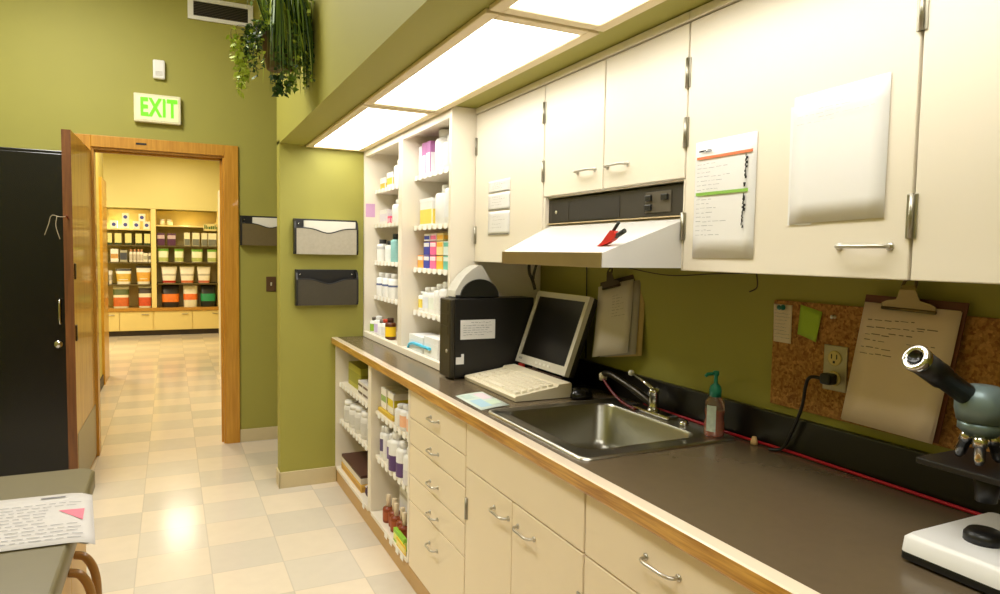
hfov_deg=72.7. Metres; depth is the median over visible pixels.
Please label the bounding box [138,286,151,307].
bag
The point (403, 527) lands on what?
medicine bottle
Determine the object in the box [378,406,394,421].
tray
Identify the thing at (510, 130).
upper cabinet
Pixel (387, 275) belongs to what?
medicine bottle
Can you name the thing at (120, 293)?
bag
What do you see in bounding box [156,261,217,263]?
shelf
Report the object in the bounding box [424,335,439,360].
carton
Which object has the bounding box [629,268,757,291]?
loose wire
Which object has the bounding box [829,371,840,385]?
socket
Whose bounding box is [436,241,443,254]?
carton
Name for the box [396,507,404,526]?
medicine bottle
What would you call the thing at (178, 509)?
floor
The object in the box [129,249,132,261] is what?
bottle
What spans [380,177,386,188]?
carton
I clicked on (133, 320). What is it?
display unit
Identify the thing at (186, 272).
tub
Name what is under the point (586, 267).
wire
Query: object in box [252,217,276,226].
paper stack
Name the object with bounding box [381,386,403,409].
carton
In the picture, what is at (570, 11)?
diffuser
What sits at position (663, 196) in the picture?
rocker switch
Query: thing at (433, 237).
carton
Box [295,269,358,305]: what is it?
file holder
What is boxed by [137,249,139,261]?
bottle
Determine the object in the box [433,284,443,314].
medicine bottle
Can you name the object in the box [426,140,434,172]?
carton
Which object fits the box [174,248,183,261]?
bag
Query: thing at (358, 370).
carton
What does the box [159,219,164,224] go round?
jar
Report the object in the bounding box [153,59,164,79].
alarm box
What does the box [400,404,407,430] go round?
medicine bottle
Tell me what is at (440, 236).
carton
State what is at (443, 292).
medicine bottle
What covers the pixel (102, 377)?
baseboard
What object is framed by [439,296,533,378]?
computer tower
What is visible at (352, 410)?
jar
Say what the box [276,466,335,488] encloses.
baseboard
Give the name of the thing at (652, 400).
faucet
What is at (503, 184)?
notice
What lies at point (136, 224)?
product box
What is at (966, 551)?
microscope
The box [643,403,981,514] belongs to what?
cable
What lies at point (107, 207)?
wall
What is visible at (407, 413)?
medicine bottle
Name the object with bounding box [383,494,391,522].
medicine bottle
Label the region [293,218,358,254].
file holder
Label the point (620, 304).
clipboard
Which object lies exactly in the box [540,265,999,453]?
wall
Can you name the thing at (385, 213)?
carton
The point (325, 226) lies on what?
paper stack
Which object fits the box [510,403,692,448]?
basin
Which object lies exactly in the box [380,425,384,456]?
medicine bottle
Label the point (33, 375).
cabinet
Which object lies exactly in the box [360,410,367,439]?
jar
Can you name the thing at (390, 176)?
carton
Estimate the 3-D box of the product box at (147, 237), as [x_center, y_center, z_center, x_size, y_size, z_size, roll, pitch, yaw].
[-5.797,-0.948,11.163,0.092,0.190,0.122,-1,4,-26]
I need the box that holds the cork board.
[770,300,999,451]
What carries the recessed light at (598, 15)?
in the soffit
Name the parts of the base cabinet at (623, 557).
door, handle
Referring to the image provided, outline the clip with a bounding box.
[597,221,626,245]
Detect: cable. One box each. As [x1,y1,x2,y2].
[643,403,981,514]
[768,373,836,450]
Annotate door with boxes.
[61,129,96,468]
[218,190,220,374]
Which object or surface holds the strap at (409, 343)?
on the shelving unit at (381, 159)
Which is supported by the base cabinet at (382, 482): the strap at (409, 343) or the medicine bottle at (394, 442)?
the medicine bottle at (394, 442)
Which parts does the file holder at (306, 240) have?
panel, panel, panel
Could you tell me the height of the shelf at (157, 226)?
0.022 m
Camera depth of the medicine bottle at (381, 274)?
4.21 m
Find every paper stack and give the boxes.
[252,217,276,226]
[304,220,355,232]
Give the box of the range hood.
[502,184,683,267]
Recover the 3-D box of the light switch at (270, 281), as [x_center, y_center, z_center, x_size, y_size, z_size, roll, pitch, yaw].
[-1.720,-0.097,5.105,0.071,0.112,0.019,-1,4,-26]
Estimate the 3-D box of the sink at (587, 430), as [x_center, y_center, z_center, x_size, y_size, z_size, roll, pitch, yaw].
[0.324,0.479,2.139,0.543,0.169,0.604,-1,4,-26]
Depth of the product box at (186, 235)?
11.37 m
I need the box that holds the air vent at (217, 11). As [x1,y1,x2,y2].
[188,0,252,26]
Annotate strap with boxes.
[407,342,430,350]
[527,265,537,289]
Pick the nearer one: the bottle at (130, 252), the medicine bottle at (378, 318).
the medicine bottle at (378, 318)
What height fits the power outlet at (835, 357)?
0.116 m
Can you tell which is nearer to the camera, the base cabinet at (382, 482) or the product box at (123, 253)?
the base cabinet at (382, 482)
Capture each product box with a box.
[107,232,112,243]
[110,220,117,227]
[110,249,118,261]
[114,233,121,244]
[120,250,127,261]
[122,213,128,220]
[122,221,128,228]
[125,233,131,244]
[133,221,139,228]
[135,233,141,244]
[138,214,144,220]
[143,221,149,228]
[143,253,147,261]
[144,233,150,244]
[157,233,164,244]
[167,233,175,245]
[184,233,189,245]
[192,233,199,245]
[201,233,206,245]
[208,233,216,245]
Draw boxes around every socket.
[828,351,841,365]
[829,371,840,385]
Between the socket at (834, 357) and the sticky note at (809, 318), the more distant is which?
the sticky note at (809, 318)
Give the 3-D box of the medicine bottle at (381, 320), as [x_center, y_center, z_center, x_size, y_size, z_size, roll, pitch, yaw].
[-0.706,0.186,4.092,0.063,0.100,0.063,-1,4,-26]
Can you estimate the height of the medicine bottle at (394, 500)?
0.135 m
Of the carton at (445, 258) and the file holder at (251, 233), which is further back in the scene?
the file holder at (251, 233)
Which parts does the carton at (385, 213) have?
printed panel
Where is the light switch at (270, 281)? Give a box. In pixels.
[266,277,275,291]
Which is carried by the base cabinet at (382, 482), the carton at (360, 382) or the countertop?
the countertop
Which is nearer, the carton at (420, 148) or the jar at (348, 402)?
the carton at (420, 148)
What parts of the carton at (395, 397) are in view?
printed panel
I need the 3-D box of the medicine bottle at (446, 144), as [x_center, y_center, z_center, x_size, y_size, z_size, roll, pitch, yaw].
[-0.220,-0.683,3.208,0.095,0.165,0.095,-1,4,-26]
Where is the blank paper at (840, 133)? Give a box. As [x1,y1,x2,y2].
[789,72,891,223]
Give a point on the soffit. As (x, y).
(360, 46)
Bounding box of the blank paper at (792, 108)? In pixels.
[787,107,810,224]
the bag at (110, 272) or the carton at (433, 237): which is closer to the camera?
the carton at (433, 237)
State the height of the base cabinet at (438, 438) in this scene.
0.868 m
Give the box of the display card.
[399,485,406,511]
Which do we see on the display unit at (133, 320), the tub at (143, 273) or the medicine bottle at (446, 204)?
the tub at (143, 273)
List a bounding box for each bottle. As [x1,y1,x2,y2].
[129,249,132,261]
[133,249,136,261]
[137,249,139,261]
[140,249,142,261]
[370,317,375,333]
[374,316,381,334]
[376,272,386,295]
[377,239,386,260]
[377,319,382,335]
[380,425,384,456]
[381,319,386,337]
[382,273,392,296]
[383,426,390,460]
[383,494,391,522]
[385,241,390,261]
[385,318,395,339]
[387,433,391,464]
[388,274,397,298]
[388,431,406,471]
[388,498,399,526]
[390,502,399,532]
[391,234,397,261]
[392,199,397,221]
[394,160,398,184]
[395,403,404,425]
[396,440,407,477]
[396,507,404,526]
[398,512,406,537]
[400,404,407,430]
[403,447,407,485]
[406,413,407,435]
[418,291,424,310]
[422,287,430,311]
[428,287,436,312]
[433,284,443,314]
[435,129,449,169]
[435,185,448,223]
[439,282,447,315]
[443,134,448,168]
[444,188,448,222]
[704,371,724,436]
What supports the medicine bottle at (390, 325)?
on the shelving unit at (381, 159)
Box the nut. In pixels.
[750,436,757,444]
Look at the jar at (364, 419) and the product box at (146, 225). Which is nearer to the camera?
the jar at (364, 419)
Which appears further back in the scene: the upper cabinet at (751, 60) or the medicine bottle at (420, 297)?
the medicine bottle at (420, 297)
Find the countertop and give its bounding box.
[331,336,985,593]
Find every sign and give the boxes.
[133,92,180,125]
[203,224,216,230]
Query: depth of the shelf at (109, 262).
11.09 m
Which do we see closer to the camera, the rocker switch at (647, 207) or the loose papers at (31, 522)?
the loose papers at (31, 522)
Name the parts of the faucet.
spout, lever, deck plate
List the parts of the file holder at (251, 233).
panel, panel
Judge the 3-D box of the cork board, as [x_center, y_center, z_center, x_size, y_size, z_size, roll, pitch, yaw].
[0.953,0.180,1.549,0.011,0.293,0.827,-1,4,-26]
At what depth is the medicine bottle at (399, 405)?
3.16 m
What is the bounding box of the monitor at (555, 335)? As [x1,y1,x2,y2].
[515,291,597,388]
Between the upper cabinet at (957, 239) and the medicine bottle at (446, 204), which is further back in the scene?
the medicine bottle at (446, 204)
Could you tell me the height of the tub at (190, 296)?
0.365 m
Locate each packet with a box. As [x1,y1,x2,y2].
[393,527,406,551]
[396,536,405,555]
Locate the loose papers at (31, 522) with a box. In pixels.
[0,493,94,551]
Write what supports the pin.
attached to the cork board
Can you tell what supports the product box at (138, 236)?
on the display unit at (133, 320)
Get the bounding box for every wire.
[585,267,586,357]
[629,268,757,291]
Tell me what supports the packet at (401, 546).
on the base cabinet at (382, 482)
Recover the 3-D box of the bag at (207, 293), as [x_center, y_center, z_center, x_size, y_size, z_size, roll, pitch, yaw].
[-5.012,-0.025,11.656,0.238,0.365,0.204,-1,4,-26]
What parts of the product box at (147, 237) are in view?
printed panel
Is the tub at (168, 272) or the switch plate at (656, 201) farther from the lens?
the tub at (168, 272)
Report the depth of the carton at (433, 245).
3.35 m
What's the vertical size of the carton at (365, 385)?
0.039 m
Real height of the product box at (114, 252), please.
0.210 m
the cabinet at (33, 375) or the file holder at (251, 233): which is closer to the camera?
the cabinet at (33, 375)
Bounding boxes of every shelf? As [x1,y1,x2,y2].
[107,228,150,230]
[107,244,150,246]
[108,261,150,263]
[108,283,151,285]
[156,225,202,227]
[156,245,216,247]
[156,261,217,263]
[157,282,217,284]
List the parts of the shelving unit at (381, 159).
shelf, shelf, shelf, rail, rail, shelf, shelf, shelf, shelf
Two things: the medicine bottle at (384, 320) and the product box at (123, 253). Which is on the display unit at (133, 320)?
the product box at (123, 253)
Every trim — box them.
[74,133,239,456]
[99,177,109,384]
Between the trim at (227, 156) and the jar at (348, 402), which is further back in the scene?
the trim at (227, 156)
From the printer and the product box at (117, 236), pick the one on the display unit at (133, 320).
the product box at (117, 236)
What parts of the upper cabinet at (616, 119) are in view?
panel, door, handle, handle, trim, door, panel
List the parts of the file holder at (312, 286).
panel, panel, panel, panel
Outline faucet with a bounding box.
[599,370,677,419]
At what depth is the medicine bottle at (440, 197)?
3.28 m
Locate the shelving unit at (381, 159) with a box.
[363,106,540,370]
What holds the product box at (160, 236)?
on the display unit at (133, 320)
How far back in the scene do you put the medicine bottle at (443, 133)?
3.28 m
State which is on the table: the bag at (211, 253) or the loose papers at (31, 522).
the loose papers at (31, 522)
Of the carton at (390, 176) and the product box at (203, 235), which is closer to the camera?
the carton at (390, 176)
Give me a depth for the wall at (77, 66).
4.70 m
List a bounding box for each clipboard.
[592,268,644,357]
[841,280,969,443]
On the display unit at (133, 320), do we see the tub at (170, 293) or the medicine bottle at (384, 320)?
the tub at (170, 293)
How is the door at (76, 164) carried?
in the wall at (77, 66)
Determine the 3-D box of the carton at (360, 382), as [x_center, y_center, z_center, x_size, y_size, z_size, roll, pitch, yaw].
[-0.759,0.492,3.821,0.056,0.039,0.101,-1,4,-26]
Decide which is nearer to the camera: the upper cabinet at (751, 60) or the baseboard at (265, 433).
the upper cabinet at (751, 60)
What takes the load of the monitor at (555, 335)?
on the countertop
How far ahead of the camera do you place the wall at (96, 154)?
6.92 m
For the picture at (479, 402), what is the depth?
2.39 m
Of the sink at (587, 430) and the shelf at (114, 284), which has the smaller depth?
the sink at (587, 430)
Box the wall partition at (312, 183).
[277,142,363,478]
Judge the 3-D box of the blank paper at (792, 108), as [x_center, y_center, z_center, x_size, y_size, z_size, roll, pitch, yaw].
[0.633,-0.277,1.428,0.001,0.250,0.064,-1,4,-26]
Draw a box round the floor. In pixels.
[86,333,416,593]
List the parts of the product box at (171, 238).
printed panel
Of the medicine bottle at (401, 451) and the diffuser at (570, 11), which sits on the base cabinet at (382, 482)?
the medicine bottle at (401, 451)
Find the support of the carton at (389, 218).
on the shelving unit at (381, 159)
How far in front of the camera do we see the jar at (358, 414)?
3.87 m
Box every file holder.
[240,215,276,245]
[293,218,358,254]
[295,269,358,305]
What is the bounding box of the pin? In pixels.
[777,305,784,309]
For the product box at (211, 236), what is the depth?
11.54 m
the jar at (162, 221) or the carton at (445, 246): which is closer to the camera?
the carton at (445, 246)
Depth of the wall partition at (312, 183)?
4.13 m
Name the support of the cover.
on the sink at (587, 430)
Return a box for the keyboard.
[464,364,571,401]
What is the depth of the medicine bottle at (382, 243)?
4.18 m
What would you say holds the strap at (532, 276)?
hanging from the upper cabinet at (510, 130)
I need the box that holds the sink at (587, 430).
[488,398,735,460]
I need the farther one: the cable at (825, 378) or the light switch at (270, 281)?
the light switch at (270, 281)
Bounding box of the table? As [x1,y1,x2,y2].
[0,468,101,593]
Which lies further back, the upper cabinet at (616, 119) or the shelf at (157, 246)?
the shelf at (157, 246)
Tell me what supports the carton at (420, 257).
on the shelving unit at (381, 159)
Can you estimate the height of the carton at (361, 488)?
0.041 m
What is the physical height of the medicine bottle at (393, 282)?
0.145 m
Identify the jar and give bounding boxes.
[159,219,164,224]
[344,399,357,422]
[349,403,361,427]
[355,405,367,433]
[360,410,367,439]
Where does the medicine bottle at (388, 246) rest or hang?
on the shelving unit at (381, 159)
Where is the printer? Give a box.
[446,265,498,297]
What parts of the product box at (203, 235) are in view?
printed panel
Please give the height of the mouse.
0.039 m
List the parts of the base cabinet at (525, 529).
door, handle, handle, door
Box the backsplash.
[537,359,999,513]
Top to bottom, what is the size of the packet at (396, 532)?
0.059 m
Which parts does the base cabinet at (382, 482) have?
shelf, shelf, shelf, shelf, shelf, shelf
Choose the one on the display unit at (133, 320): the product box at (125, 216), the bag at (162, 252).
the bag at (162, 252)
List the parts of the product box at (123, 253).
printed panel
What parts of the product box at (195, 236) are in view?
printed panel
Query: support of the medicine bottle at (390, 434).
on the base cabinet at (382, 482)
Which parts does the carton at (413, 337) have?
printed panel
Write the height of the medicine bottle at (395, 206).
0.135 m
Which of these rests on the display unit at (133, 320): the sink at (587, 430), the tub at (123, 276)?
the tub at (123, 276)
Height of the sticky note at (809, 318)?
0.094 m
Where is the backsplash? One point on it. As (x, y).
(886, 461)
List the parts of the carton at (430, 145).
printed panel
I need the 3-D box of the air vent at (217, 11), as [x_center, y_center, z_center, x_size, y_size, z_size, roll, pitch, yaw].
[-1.988,-2.031,4.839,0.432,0.157,0.013,-1,4,-26]
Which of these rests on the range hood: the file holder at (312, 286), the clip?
the clip
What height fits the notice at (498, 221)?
0.095 m
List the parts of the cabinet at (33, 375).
handle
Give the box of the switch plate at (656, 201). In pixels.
[645,190,671,212]
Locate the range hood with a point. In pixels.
(650, 217)
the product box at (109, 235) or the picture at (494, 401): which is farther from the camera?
the product box at (109, 235)
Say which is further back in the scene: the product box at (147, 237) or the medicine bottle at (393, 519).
the product box at (147, 237)
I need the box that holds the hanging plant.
[225,0,314,98]
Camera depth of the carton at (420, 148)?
3.51 m
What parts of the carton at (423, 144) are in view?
printed panel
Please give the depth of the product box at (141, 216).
11.06 m
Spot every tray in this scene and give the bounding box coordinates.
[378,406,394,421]
[527,367,562,379]
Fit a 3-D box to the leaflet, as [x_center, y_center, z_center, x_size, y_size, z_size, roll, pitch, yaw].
[-0.066,0.372,2.452,0.130,0.003,0.280,-1,4,-26]
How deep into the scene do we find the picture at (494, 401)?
2.42 m
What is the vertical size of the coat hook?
0.132 m
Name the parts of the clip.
handle, handle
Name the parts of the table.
door, door, handle, handle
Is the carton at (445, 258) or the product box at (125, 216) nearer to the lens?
the carton at (445, 258)
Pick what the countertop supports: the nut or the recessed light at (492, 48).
the nut
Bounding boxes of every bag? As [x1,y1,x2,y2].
[108,270,112,283]
[113,286,128,307]
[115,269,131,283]
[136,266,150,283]
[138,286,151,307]
[158,248,168,261]
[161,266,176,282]
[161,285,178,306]
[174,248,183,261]
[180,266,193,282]
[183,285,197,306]
[191,249,202,261]
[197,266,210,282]
[200,285,214,306]
[207,249,216,261]
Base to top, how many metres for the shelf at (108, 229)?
0.022 m
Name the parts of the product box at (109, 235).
printed panel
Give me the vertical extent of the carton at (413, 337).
0.084 m
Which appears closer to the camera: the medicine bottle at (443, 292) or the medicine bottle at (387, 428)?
the medicine bottle at (443, 292)
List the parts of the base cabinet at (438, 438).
handle, handle, handle, handle, handle, drawer, drawer, drawer, drawer, drawer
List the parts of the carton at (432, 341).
printed panel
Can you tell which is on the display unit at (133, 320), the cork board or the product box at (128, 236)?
the product box at (128, 236)
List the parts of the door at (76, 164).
kick plate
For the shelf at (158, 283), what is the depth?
11.44 m
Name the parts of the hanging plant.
pot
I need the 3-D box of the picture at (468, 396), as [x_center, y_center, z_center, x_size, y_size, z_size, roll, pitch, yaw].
[-0.118,0.367,2.494,0.041,0.001,0.077,-1,4,-26]
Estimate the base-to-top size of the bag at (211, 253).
0.225 m
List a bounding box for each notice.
[488,178,509,193]
[488,191,509,210]
[488,210,509,234]
[692,131,757,258]
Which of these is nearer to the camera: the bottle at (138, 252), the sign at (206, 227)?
the bottle at (138, 252)
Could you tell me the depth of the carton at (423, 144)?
3.46 m
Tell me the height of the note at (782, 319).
0.105 m
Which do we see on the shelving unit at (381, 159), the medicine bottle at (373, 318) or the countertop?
the medicine bottle at (373, 318)
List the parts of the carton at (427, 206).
printed panel, lid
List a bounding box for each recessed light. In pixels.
[306,103,438,151]
[363,8,598,112]
[489,0,665,31]
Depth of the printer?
2.87 m
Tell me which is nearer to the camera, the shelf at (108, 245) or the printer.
the printer
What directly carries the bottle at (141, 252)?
on the display unit at (133, 320)
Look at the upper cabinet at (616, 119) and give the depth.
1.99 m
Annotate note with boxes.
[366,204,374,216]
[773,304,791,343]
[797,305,821,341]
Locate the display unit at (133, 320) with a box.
[107,208,218,336]
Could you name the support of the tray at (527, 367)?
on the countertop
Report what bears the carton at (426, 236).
on the carton at (426, 244)
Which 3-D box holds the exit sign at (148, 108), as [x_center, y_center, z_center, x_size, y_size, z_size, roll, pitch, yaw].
[-2.364,-1.296,4.689,0.290,0.192,0.051,-1,4,-26]
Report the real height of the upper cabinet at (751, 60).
0.659 m
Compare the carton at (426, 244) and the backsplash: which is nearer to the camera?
the backsplash
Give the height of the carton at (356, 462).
0.050 m
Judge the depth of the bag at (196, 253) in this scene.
11.46 m
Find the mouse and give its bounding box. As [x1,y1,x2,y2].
[570,388,592,399]
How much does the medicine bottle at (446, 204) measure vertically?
0.215 m
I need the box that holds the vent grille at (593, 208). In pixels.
[552,195,619,221]
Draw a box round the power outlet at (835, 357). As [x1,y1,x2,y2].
[822,344,848,392]
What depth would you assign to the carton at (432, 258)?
3.35 m
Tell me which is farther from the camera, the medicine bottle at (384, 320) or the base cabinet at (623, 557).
the medicine bottle at (384, 320)
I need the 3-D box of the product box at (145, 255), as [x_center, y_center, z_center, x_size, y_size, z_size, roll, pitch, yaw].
[-5.829,-0.648,11.169,0.062,0.150,0.122,-1,4,-26]
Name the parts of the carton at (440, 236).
printed panel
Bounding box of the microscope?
[901,345,999,593]
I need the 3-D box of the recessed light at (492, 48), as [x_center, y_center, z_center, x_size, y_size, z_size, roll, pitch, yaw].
[-0.149,-0.773,2.362,0.348,0.013,1.234,-1,4,-26]
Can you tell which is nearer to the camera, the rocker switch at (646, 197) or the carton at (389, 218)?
the rocker switch at (646, 197)
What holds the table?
on the floor
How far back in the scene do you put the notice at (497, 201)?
2.73 m
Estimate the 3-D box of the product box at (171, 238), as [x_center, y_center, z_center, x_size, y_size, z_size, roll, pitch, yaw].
[-5.474,-0.957,11.319,0.125,0.200,0.122,-1,4,-26]
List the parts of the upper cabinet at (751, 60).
trim, handle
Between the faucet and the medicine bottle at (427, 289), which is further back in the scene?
the medicine bottle at (427, 289)
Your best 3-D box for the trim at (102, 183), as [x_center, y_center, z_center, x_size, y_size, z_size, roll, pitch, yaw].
[-4.316,-0.174,7.266,0.170,2.160,0.570,-1,4,-26]
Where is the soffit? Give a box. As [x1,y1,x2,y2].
[277,0,712,144]
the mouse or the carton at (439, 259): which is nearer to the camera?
the mouse
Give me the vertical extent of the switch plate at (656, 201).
0.058 m
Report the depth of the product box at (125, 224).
10.96 m
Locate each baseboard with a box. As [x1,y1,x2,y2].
[100,375,103,391]
[240,426,277,441]
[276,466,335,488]
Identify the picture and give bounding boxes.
[461,394,474,398]
[471,399,490,406]
[474,393,491,398]
[486,399,501,403]
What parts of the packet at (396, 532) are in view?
printed panel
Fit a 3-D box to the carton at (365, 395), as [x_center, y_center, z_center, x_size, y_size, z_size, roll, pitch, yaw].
[-0.712,0.541,3.725,0.056,0.039,0.101,-1,4,-26]
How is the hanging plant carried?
hanging from the ceiling
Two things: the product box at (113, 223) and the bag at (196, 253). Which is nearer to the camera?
the product box at (113, 223)
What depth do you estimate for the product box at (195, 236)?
11.43 m
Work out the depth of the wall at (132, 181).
11.10 m
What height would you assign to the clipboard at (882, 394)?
0.361 m
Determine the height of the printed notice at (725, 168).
0.288 m
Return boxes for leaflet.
[456,392,508,409]
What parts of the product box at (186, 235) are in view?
printed panel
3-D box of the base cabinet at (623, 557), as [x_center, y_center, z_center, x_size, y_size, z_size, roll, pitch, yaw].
[0.697,0.934,1.351,0.644,0.868,1.056,-1,4,-26]
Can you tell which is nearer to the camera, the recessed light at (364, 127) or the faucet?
the faucet
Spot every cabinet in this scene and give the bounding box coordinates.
[0,147,68,476]
[335,346,411,583]
[409,390,467,593]
[464,424,586,593]
[474,77,547,262]
[541,11,692,270]
[584,495,754,593]
[680,0,929,279]
[911,0,999,283]
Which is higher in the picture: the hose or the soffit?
the soffit
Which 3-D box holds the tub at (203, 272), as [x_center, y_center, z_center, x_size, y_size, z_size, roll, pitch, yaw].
[-5.048,-0.380,11.579,0.214,0.280,0.144,-1,4,-26]
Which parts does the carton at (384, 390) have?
printed panel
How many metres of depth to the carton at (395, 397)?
3.29 m
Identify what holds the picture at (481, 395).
on the leaflet
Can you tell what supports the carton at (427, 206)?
on the shelving unit at (381, 159)
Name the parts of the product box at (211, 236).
printed panel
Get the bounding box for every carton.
[341,462,367,492]
[342,451,367,484]
[348,361,367,389]
[358,379,367,389]
[358,387,363,396]
[363,383,367,392]
[363,391,367,400]
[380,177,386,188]
[380,209,391,223]
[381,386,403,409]
[387,171,393,186]
[387,216,391,222]
[388,390,407,415]
[409,332,437,353]
[418,255,433,267]
[419,146,421,174]
[420,197,434,225]
[422,143,425,174]
[424,234,430,240]
[424,242,429,254]
[424,255,430,267]
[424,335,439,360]
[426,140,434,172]
[430,233,436,240]
[430,242,436,254]
[430,256,435,268]
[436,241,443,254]
[436,256,442,269]
[437,233,447,240]
[443,241,447,254]
[443,256,447,269]
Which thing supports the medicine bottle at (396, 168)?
on the shelving unit at (381, 159)
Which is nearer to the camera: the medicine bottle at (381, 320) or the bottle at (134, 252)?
the medicine bottle at (381, 320)
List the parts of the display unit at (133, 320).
door, door, door, door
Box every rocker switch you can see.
[644,195,651,200]
[644,204,651,210]
[660,193,668,199]
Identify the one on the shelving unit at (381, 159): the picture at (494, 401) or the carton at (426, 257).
the carton at (426, 257)
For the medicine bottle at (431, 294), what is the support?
on the shelving unit at (381, 159)
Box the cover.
[679,420,688,425]
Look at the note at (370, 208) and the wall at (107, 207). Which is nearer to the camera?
the note at (370, 208)
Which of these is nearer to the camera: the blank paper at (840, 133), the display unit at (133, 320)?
the blank paper at (840, 133)
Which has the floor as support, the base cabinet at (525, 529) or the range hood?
the base cabinet at (525, 529)
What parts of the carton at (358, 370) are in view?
printed panel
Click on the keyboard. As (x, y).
(514, 382)
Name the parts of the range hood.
control panel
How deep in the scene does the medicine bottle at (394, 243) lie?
3.95 m
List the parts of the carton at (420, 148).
printed panel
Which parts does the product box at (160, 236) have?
printed panel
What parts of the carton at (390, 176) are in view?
printed panel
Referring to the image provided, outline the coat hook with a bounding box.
[44,215,65,238]
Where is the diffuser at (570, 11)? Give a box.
[511,0,643,23]
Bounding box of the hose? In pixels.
[602,379,635,410]
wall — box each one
[0,0,277,429]
[95,153,102,377]
[103,153,219,211]
[107,207,215,305]
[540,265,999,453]
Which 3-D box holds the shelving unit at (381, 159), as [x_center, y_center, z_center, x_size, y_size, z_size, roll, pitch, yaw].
[-0.333,-0.287,3.678,0.454,1.154,1.462,-1,4,-26]
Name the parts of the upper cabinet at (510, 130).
trim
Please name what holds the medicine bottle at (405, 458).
on the base cabinet at (382, 482)

